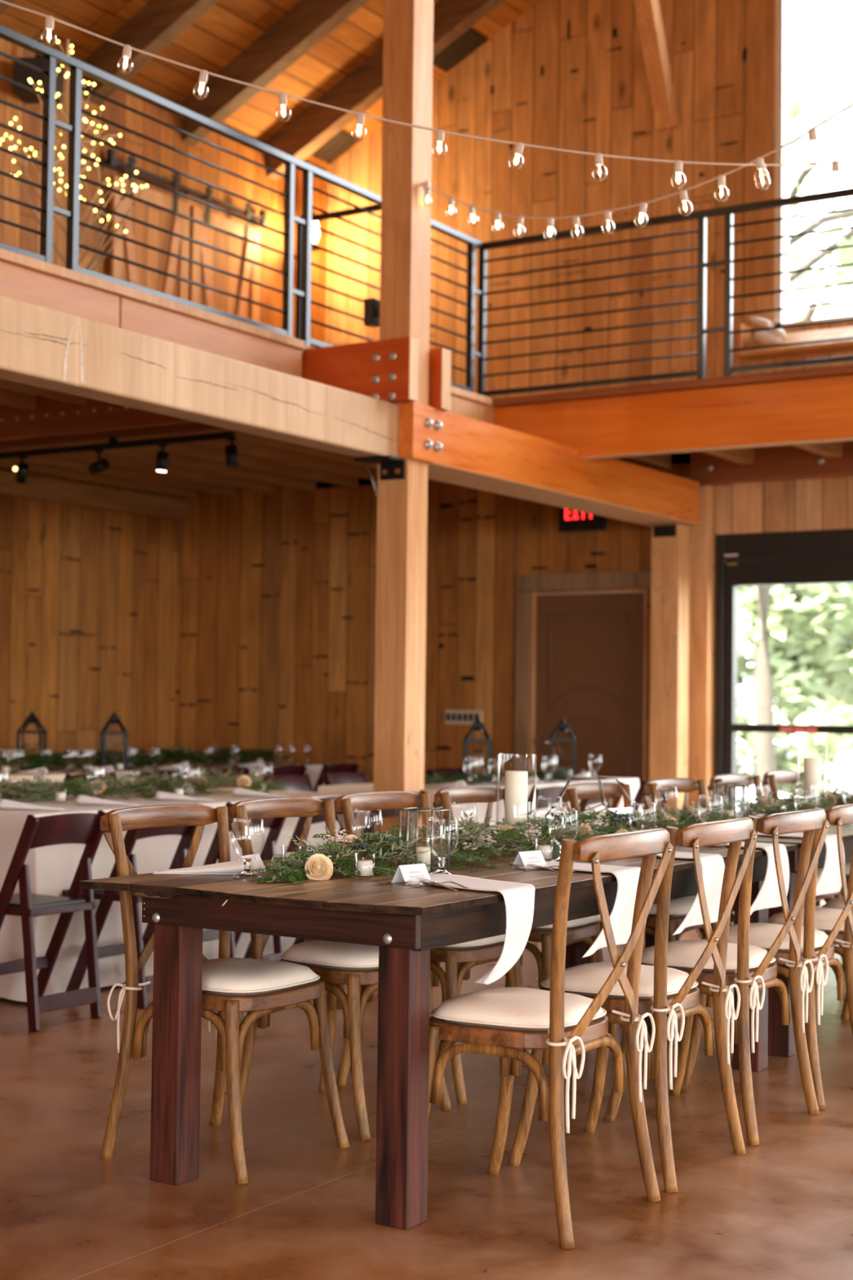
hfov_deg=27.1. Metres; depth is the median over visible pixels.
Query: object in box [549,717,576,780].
candle lantern
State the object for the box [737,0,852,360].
window
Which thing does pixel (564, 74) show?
wall
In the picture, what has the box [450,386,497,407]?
trim
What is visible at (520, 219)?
socket
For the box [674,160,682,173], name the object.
socket
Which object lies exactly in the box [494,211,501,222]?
socket
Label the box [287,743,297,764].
water goblet
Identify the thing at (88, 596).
wall
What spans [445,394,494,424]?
trim
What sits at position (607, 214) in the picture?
socket
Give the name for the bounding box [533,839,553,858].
votive candle
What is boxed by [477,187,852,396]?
railing
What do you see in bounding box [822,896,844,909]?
seat cushion
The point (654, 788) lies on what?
chair
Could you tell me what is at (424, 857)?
votive candle
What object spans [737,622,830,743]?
tree
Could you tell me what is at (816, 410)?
beam
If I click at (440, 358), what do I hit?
board
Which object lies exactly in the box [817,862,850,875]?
seat cushion
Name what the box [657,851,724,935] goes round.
napkin
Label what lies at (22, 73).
grille
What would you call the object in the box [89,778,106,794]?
rose
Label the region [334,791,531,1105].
chair
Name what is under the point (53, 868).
tablecloth
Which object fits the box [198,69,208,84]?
socket
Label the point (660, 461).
joist
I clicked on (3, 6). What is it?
rafter
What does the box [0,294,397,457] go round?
timber beam
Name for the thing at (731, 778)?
chair
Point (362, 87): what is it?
rafter
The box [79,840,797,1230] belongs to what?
table
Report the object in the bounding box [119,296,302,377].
trim
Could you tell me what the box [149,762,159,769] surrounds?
water goblet
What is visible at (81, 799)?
napkin
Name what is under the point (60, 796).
votive candle
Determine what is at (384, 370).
wooden beam
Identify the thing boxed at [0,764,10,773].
votive candle
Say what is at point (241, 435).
joist
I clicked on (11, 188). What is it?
wall
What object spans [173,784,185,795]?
votive candle
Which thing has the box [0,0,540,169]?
ceiling
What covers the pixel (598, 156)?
socket
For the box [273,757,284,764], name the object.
water goblet
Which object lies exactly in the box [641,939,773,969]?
seat cushion
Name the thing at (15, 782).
rose
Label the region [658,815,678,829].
rose
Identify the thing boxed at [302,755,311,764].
water goblet
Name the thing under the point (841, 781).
glass terrarium
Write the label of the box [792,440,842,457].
joist
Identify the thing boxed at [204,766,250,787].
garland
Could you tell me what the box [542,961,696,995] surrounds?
seat cushion
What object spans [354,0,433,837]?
timber post
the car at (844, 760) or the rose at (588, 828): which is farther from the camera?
the car at (844, 760)
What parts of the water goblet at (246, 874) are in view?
stem and foot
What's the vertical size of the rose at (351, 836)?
0.066 m
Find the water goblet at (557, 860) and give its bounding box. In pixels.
[548,810,577,862]
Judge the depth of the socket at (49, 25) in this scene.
6.33 m
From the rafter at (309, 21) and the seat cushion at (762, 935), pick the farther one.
the rafter at (309, 21)
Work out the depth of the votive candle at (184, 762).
12.24 m
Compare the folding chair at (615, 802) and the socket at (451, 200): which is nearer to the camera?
the socket at (451, 200)
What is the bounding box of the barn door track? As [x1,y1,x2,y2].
[104,148,266,226]
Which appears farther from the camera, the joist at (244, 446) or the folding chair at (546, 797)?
the joist at (244, 446)
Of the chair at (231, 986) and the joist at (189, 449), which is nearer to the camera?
the chair at (231, 986)
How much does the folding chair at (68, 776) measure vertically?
0.807 m
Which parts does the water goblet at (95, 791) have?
stem and foot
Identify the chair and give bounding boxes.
[0,785,44,799]
[0,809,105,1031]
[60,771,117,796]
[62,826,195,1008]
[73,779,134,795]
[99,804,349,1184]
[136,768,186,792]
[154,777,208,791]
[202,801,286,960]
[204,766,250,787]
[227,797,452,1141]
[243,795,357,958]
[258,764,306,789]
[263,773,314,791]
[313,762,359,791]
[321,771,368,785]
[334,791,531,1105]
[360,790,426,842]
[426,767,462,777]
[428,827,673,1248]
[432,786,618,1043]
[507,817,757,1192]
[527,786,568,822]
[560,782,726,1047]
[578,781,626,915]
[604,808,830,1145]
[632,779,670,816]
[642,777,734,939]
[680,804,852,1110]
[707,773,844,972]
[760,770,850,906]
[768,906,844,973]
[804,896,848,1032]
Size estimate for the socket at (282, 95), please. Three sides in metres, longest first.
0.046 x 0.031 x 0.030 m
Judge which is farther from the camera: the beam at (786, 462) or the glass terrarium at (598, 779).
the beam at (786, 462)
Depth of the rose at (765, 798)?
7.32 m
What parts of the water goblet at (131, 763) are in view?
stem and foot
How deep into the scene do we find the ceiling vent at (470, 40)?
13.46 m
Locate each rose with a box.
[8,781,24,794]
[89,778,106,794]
[193,775,207,789]
[228,754,239,763]
[236,775,251,788]
[304,853,333,879]
[338,834,364,857]
[417,837,437,849]
[496,824,515,841]
[571,822,593,837]
[614,828,627,833]
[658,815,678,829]
[681,808,699,823]
[759,797,776,813]
[821,791,836,807]
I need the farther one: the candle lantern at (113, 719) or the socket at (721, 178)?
the candle lantern at (113, 719)
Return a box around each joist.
[0,378,88,404]
[0,386,36,410]
[0,449,236,496]
[0,457,198,498]
[26,445,275,493]
[71,441,316,490]
[118,436,358,488]
[162,432,377,480]
[213,430,444,482]
[615,453,671,469]
[702,447,754,463]
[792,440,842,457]
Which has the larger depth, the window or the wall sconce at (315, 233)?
the wall sconce at (315, 233)
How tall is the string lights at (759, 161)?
0.707 m
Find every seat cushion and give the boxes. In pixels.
[201,957,318,993]
[281,939,378,968]
[432,986,604,1028]
[453,933,505,946]
[535,915,597,928]
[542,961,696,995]
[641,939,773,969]
[648,896,695,915]
[703,922,828,949]
[768,906,844,931]
[816,871,822,884]
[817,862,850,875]
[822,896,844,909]
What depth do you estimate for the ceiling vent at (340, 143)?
14.03 m
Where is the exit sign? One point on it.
(570, 520)
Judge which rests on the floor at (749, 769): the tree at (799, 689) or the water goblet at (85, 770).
the tree at (799, 689)
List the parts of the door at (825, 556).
frame, rail, rail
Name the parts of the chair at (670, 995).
leg, leg, seat frame, cane seat, leg, rail, leg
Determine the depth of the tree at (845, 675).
32.16 m
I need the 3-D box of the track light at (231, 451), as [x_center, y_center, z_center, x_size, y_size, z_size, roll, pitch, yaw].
[-2.511,-1.086,10.803,3.356,0.248,0.230,-1,-3,32]
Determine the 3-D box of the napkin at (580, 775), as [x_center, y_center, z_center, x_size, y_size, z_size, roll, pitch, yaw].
[0.880,0.862,11.188,0.270,0.043,0.105,-1,-3,42]
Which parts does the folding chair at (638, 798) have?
post, panel, post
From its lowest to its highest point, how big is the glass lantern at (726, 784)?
0.171 m
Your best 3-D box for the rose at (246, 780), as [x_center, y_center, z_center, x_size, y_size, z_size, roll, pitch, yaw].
[-0.941,0.732,9.142,0.065,0.070,0.063,0,-2,23]
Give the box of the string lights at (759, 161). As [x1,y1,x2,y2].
[421,102,852,240]
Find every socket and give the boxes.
[44,15,53,30]
[122,44,131,59]
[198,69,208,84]
[279,92,287,106]
[355,111,364,126]
[424,189,430,195]
[435,128,444,142]
[448,196,454,206]
[468,204,475,215]
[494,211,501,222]
[514,142,524,155]
[516,215,523,226]
[546,217,553,227]
[572,214,579,226]
[595,152,603,166]
[604,209,611,221]
[638,201,647,213]
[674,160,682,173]
[679,189,688,201]
[717,174,725,187]
[755,156,764,169]
[758,163,766,176]
[808,127,817,141]
[831,160,839,173]
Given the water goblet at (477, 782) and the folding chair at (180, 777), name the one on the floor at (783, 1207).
the folding chair at (180, 777)
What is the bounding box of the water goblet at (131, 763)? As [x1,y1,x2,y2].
[127,759,137,770]
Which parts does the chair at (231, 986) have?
leg, rail, leg, leg, cane seat, seat frame, leg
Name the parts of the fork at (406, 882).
handle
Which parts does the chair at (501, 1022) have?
leg, leg, cane seat, seat frame, leg, rail, leg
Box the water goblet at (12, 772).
[5,755,18,774]
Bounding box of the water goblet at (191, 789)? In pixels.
[188,786,198,797]
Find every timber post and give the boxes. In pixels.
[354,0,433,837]
[649,524,689,817]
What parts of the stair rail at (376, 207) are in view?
post, rail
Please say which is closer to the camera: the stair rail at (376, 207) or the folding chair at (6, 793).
the folding chair at (6, 793)
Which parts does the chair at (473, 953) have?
leg, rail, leg, leg, seat frame, cane seat, leg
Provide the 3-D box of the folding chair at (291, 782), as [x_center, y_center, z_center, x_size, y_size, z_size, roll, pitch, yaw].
[-0.677,1.208,10.502,0.441,0.807,0.402,-1,-2,31]
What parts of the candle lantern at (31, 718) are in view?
lantern frame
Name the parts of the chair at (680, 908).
leg, rail, leg, seat frame, leg, cane seat, leg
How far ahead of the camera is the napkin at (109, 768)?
11.46 m
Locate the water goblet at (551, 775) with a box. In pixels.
[548,773,556,781]
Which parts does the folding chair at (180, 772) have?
post, panel, post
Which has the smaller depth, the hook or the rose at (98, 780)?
the rose at (98, 780)
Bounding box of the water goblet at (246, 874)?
[231,817,265,879]
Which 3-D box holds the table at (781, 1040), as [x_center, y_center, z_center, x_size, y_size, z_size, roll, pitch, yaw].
[1.603,1.134,7.365,0.798,0.760,2.441,-1,-3,32]
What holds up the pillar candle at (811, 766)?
in the glass cylinder at (820, 745)
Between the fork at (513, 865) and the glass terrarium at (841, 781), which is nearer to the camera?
the fork at (513, 865)
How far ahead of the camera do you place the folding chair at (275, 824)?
7.83 m
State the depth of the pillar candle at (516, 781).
5.67 m
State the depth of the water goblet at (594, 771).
11.40 m
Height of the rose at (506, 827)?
0.067 m
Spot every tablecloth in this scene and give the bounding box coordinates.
[0,761,329,798]
[0,788,360,1001]
[317,776,642,834]
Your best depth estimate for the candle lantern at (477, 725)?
10.71 m
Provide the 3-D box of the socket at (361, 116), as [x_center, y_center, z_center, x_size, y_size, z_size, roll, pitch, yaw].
[-0.245,-1.934,6.577,0.031,0.046,0.030,8,-7,-8]
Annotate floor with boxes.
[0,893,852,1279]
[302,345,850,407]
[737,752,832,786]
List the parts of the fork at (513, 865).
handle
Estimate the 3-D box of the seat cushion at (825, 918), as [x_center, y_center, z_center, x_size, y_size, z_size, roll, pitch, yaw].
[1.411,0.984,6.261,0.376,0.053,0.386,-1,-3,33]
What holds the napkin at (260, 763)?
on the tablecloth at (313, 771)
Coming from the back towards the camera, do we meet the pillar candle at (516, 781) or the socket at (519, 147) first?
the socket at (519, 147)
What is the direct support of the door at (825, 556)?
in the wall at (564, 74)
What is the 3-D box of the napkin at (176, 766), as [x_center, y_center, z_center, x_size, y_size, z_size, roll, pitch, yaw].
[-1.808,0.866,12.173,0.270,0.043,0.105,0,-2,12]
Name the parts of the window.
sill, frame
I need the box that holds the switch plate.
[444,710,483,724]
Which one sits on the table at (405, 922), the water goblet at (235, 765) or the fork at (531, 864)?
the fork at (531, 864)
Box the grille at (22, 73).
[13,57,44,89]
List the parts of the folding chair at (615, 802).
post, panel, post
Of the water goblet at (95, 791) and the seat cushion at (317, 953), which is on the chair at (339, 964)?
the seat cushion at (317, 953)
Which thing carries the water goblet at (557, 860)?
on the table at (405, 922)
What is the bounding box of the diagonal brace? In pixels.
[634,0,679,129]
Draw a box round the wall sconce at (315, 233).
[293,210,322,258]
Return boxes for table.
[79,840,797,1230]
[644,813,852,1057]
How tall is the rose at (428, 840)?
0.056 m
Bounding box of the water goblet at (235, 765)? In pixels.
[230,760,240,767]
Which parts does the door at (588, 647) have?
lever, moulding, moulding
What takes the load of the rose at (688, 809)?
on the table at (781, 1040)
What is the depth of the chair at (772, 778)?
8.37 m
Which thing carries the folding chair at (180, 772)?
on the floor at (783, 1207)
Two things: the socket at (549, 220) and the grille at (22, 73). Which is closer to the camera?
the socket at (549, 220)
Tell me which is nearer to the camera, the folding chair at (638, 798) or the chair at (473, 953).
the chair at (473, 953)
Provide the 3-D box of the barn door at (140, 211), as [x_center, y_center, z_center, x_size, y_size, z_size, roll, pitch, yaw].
[-1.929,-2.415,12.365,0.053,1.820,0.790,-1,-3,32]
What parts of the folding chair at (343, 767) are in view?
post, panel, post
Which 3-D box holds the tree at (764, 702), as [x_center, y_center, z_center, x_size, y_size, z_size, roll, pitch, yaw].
[5.052,-3.110,23.589,6.344,12.241,6.169,1,-2,3]
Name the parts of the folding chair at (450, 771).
post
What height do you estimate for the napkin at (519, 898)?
0.238 m
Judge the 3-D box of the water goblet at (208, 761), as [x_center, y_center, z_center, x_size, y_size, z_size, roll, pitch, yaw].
[-1.547,0.828,12.599,0.091,0.156,0.091,0,-2,11]
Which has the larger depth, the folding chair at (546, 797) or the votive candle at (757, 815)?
the folding chair at (546, 797)
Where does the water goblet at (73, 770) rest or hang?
on the tablecloth at (313, 771)
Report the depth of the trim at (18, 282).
7.79 m
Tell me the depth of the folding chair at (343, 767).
12.70 m
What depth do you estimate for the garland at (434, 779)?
10.58 m
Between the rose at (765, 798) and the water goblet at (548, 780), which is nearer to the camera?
the rose at (765, 798)
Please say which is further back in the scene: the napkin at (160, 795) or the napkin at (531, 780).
the napkin at (531, 780)
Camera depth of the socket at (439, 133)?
6.63 m
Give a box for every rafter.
[0,0,15,14]
[85,0,218,105]
[182,0,368,146]
[266,0,505,181]
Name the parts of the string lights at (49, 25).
bulb, bulb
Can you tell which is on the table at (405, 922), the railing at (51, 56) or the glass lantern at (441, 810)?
the glass lantern at (441, 810)
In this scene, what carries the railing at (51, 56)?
on the floor at (306, 346)
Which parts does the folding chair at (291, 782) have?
post, post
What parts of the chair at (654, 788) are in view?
leg, rail, leg, seat frame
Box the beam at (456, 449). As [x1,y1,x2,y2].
[375,402,699,526]
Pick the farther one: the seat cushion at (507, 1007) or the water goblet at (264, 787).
the water goblet at (264, 787)
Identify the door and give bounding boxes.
[108,155,190,300]
[188,186,260,322]
[514,570,650,817]
[714,528,852,893]
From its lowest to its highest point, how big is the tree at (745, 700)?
13.428 m
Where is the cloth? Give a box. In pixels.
[749,316,786,343]
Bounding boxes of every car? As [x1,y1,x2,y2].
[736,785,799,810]
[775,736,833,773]
[831,750,852,794]
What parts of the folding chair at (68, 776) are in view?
post, panel, post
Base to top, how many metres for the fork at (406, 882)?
0.011 m
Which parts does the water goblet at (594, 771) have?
stem and foot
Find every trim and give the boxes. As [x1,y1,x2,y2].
[0,248,305,350]
[0,260,119,327]
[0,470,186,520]
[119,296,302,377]
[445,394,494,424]
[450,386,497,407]
[493,364,852,406]
[648,526,652,813]
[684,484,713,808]
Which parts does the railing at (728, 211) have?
post, rail, rail, post, post, rail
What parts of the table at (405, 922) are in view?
leg, leg, leg, leg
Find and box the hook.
[421,180,430,204]
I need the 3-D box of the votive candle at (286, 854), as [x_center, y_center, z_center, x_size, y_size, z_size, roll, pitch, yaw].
[-0.375,0.606,4.925,0.057,0.066,0.057,-1,-3,32]
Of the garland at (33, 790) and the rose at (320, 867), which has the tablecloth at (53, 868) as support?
the garland at (33, 790)
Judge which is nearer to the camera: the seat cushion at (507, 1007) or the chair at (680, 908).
the seat cushion at (507, 1007)
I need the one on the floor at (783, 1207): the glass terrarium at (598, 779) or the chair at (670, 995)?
the chair at (670, 995)
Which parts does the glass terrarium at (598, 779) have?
glass panel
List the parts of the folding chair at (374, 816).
post, panel, post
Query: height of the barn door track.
0.120 m
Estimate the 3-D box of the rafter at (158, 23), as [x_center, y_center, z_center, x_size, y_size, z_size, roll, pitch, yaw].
[0.252,-5.266,10.457,5.880,3.225,0.130,-1,-3,32]
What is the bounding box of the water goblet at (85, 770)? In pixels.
[79,747,90,772]
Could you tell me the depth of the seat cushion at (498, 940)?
5.62 m
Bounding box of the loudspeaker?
[13,40,63,103]
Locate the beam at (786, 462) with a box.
[690,440,852,484]
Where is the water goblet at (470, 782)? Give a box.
[464,757,478,785]
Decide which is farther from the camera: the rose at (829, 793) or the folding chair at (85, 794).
the folding chair at (85, 794)
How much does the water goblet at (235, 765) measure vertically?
0.156 m
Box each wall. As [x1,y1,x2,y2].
[0,37,327,347]
[0,466,178,768]
[173,0,852,817]
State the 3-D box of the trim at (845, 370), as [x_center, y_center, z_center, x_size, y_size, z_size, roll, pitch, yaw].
[4.974,-1.525,8.150,10.740,0.045,0.060,-1,-3,32]
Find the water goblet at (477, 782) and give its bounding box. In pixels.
[471,756,483,783]
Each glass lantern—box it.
[398,807,450,872]
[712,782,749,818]
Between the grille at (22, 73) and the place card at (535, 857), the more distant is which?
the grille at (22, 73)
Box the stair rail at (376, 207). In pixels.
[295,204,381,339]
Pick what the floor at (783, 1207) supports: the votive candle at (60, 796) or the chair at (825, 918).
the chair at (825, 918)
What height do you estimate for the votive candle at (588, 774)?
0.066 m
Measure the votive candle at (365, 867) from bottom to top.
0.066 m
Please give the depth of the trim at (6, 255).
8.24 m
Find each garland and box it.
[0,742,295,772]
[0,763,285,802]
[248,802,690,884]
[423,766,592,785]
[647,782,852,830]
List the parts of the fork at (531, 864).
handle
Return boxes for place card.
[238,853,266,873]
[391,863,431,884]
[511,850,546,869]
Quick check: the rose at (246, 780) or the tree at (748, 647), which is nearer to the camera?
the rose at (246, 780)
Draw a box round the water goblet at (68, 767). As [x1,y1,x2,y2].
[62,764,75,773]
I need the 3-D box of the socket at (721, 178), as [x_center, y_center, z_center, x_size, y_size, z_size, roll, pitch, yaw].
[1.177,-1.833,7.071,0.030,0.046,0.031,-1,-1,32]
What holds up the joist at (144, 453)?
attached to the floor at (306, 346)
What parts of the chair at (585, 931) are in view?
leg, rail, leg, leg, cane seat, seat frame, leg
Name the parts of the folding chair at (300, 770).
post, panel, post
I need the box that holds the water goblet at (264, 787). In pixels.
[261,783,271,793]
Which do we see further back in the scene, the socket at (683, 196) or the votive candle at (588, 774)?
the votive candle at (588, 774)
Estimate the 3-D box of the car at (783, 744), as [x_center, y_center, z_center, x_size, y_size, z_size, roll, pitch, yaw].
[11.140,3.210,46.662,4.272,1.460,1.760,0,-2,22]
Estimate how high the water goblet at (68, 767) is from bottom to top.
0.156 m
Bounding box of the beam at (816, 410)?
[493,374,852,459]
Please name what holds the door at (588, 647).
in the wall at (564, 74)
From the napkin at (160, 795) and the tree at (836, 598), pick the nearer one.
the napkin at (160, 795)
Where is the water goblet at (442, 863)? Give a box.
[428,817,458,874]
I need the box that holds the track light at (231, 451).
[0,431,238,483]
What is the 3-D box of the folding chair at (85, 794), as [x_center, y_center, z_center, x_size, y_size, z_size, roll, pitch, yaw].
[-1.581,1.154,9.347,0.441,0.807,0.402,-1,-3,34]
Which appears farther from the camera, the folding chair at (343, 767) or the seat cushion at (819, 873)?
the folding chair at (343, 767)
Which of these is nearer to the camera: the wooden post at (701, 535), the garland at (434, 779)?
the garland at (434, 779)
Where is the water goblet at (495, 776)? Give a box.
[488,757,502,784]
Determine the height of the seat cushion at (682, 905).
0.053 m
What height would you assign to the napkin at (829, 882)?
0.208 m
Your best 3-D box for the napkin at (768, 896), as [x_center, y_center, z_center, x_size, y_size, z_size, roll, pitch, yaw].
[0.956,0.785,5.900,0.411,0.208,0.430,-1,-3,32]
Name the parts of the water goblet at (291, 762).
stem and foot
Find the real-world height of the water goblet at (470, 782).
0.156 m
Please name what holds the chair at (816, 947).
on the floor at (783, 1207)
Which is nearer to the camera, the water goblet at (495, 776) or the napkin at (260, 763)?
the water goblet at (495, 776)
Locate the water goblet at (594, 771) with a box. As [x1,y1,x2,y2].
[592,766,601,777]
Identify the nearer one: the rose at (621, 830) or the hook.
the rose at (621, 830)
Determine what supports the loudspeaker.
attached to the wall at (11, 188)
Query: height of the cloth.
0.222 m
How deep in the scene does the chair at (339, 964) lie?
5.19 m
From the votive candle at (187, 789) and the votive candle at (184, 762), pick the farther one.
the votive candle at (184, 762)
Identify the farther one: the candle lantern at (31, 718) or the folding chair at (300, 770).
the folding chair at (300, 770)
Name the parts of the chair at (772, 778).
leg, rail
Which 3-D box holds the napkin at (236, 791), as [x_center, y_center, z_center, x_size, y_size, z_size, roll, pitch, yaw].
[-0.818,0.752,8.772,0.270,0.043,0.105,0,-2,7]
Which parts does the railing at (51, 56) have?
rail, post, post, rail, rail, post, post, rail, post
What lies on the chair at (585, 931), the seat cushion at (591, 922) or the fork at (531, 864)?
the seat cushion at (591, 922)
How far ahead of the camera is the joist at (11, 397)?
10.32 m
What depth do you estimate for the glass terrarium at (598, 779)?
6.23 m
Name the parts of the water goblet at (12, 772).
stem and foot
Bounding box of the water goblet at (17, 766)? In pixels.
[14,764,19,772]
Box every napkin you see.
[0,799,66,809]
[15,768,47,774]
[75,765,114,772]
[75,795,141,805]
[144,763,184,769]
[152,857,255,874]
[155,791,215,800]
[225,760,263,766]
[232,786,288,796]
[419,873,535,985]
[423,780,466,788]
[497,776,538,783]
[511,861,646,957]
[545,773,587,780]
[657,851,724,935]
[715,841,789,915]
[757,832,844,896]
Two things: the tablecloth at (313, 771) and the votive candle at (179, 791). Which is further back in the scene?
the tablecloth at (313, 771)
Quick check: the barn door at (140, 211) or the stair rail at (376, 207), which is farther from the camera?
the barn door at (140, 211)
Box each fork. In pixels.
[400,879,457,890]
[416,877,468,888]
[510,864,558,872]
[527,863,574,871]
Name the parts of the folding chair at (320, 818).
post, post, panel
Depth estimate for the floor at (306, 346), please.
10.27 m
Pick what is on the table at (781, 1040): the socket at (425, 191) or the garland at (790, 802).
the garland at (790, 802)
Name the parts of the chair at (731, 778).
leg, rail, leg, seat frame, leg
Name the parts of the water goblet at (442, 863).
stem and foot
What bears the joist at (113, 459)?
attached to the floor at (306, 346)
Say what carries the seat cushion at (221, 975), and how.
on the chair at (231, 986)
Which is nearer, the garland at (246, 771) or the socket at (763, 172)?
the socket at (763, 172)
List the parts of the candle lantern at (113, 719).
glass panel, lantern frame, glass panel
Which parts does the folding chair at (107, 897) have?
seat frame, post, leg, post, panel, leg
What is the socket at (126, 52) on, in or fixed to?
attached to the string lights at (49, 25)
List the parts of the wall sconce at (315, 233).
lamp shade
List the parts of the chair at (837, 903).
leg, leg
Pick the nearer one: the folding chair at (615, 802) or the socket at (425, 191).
the socket at (425, 191)
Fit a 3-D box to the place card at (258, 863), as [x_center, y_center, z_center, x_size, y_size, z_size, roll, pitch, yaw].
[-0.483,0.611,4.838,0.055,0.047,0.096,0,-2,24]
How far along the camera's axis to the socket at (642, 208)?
7.53 m
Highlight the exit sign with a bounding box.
[558,506,606,532]
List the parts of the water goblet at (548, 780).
stem and foot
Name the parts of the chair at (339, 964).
leg, rail, leg, seat frame, cane seat, leg, leg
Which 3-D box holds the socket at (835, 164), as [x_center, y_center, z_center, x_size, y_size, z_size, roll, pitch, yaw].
[1.615,-1.870,6.997,0.031,0.046,0.030,6,-11,-16]
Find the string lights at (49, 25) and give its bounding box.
[0,0,852,190]
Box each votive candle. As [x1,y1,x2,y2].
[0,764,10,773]
[54,791,66,803]
[115,764,124,769]
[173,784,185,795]
[182,759,190,767]
[182,783,193,791]
[281,845,302,866]
[354,853,375,879]
[415,846,431,870]
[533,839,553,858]
[582,768,591,777]
[724,808,737,819]
[750,808,764,817]
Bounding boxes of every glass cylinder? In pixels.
[496,753,536,850]
[796,745,827,804]
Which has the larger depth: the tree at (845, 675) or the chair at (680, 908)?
the tree at (845, 675)
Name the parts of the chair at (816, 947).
leg, leg, cane seat, seat frame, leg, rail, leg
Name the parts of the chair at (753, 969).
leg, leg, cane seat, seat frame, leg, rail, leg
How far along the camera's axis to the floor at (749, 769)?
63.19 m
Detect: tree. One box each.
[0,38,147,271]
[737,582,852,804]
[737,586,852,774]
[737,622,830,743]
[737,647,755,697]
[737,674,753,711]
[744,618,840,710]
[755,0,852,798]
[773,661,852,724]
[811,630,852,707]
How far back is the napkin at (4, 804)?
7.44 m
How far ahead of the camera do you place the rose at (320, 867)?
4.67 m
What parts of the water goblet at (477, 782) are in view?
stem and foot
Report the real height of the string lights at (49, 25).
0.770 m
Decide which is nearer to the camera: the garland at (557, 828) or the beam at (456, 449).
the garland at (557, 828)
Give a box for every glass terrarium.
[544,777,635,838]
[833,772,852,804]
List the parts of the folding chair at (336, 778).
post, post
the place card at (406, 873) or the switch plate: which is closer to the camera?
the place card at (406, 873)
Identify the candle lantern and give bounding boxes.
[15,711,46,770]
[99,711,128,769]
[462,716,492,782]
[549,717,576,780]
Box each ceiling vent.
[310,129,360,164]
[432,28,487,72]
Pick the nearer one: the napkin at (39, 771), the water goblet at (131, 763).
the napkin at (39, 771)
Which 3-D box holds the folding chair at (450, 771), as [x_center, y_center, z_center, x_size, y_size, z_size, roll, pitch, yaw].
[0.280,1.276,12.021,0.441,0.807,0.402,-1,-3,32]
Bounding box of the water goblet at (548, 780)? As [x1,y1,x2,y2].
[542,755,554,782]
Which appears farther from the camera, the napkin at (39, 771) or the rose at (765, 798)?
the napkin at (39, 771)
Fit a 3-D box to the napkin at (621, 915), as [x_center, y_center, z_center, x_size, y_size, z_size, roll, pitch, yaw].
[0.362,0.743,4.957,0.411,0.208,0.430,-1,-3,32]
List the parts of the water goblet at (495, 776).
stem and foot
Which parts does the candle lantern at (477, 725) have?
lantern frame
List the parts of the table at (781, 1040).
leg, leg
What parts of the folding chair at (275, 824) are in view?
post, leg, panel, post, leg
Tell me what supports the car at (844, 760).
on the floor at (749, 769)
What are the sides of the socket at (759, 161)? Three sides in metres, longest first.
0.046 x 0.031 x 0.030 m
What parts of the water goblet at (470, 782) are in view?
stem and foot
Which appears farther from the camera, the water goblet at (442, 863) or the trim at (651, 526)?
the trim at (651, 526)
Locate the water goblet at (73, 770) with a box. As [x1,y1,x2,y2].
[66,747,78,773]
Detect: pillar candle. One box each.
[504,768,528,848]
[803,755,820,807]
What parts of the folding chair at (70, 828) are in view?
post, leg, seat frame, panel, post, leg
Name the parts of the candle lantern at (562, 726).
lantern frame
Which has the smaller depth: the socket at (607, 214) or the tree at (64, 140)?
the socket at (607, 214)
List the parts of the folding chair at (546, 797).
post, panel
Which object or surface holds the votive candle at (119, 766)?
on the tablecloth at (313, 771)
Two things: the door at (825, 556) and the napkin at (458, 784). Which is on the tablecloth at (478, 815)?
the napkin at (458, 784)
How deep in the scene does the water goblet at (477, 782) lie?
10.51 m
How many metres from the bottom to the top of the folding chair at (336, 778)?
0.807 m
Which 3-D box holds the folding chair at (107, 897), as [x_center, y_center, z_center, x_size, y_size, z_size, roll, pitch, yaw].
[-1.219,1.083,7.324,0.441,0.807,0.402,-1,-2,30]
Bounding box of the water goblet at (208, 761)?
[203,760,213,767]
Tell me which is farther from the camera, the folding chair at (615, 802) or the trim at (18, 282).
the folding chair at (615, 802)
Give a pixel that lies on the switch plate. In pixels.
(451, 717)
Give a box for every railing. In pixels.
[0,24,482,392]
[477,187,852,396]
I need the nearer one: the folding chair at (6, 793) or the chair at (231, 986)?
the chair at (231, 986)
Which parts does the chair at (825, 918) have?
cane seat, seat frame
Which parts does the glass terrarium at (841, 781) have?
glass panel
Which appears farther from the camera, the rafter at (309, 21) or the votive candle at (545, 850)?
the rafter at (309, 21)
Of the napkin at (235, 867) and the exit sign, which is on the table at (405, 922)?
the napkin at (235, 867)
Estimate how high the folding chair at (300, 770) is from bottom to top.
0.807 m
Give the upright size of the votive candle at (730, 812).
0.069 m
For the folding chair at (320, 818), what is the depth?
8.14 m
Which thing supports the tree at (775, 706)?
on the floor at (749, 769)
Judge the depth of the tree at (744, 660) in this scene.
39.91 m
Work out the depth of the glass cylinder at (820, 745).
7.70 m
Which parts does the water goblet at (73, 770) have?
stem and foot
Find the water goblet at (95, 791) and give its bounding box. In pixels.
[86,765,105,799]
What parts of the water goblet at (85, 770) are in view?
stem and foot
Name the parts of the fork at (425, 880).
handle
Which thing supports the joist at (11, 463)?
attached to the floor at (306, 346)
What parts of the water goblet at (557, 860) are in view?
stem and foot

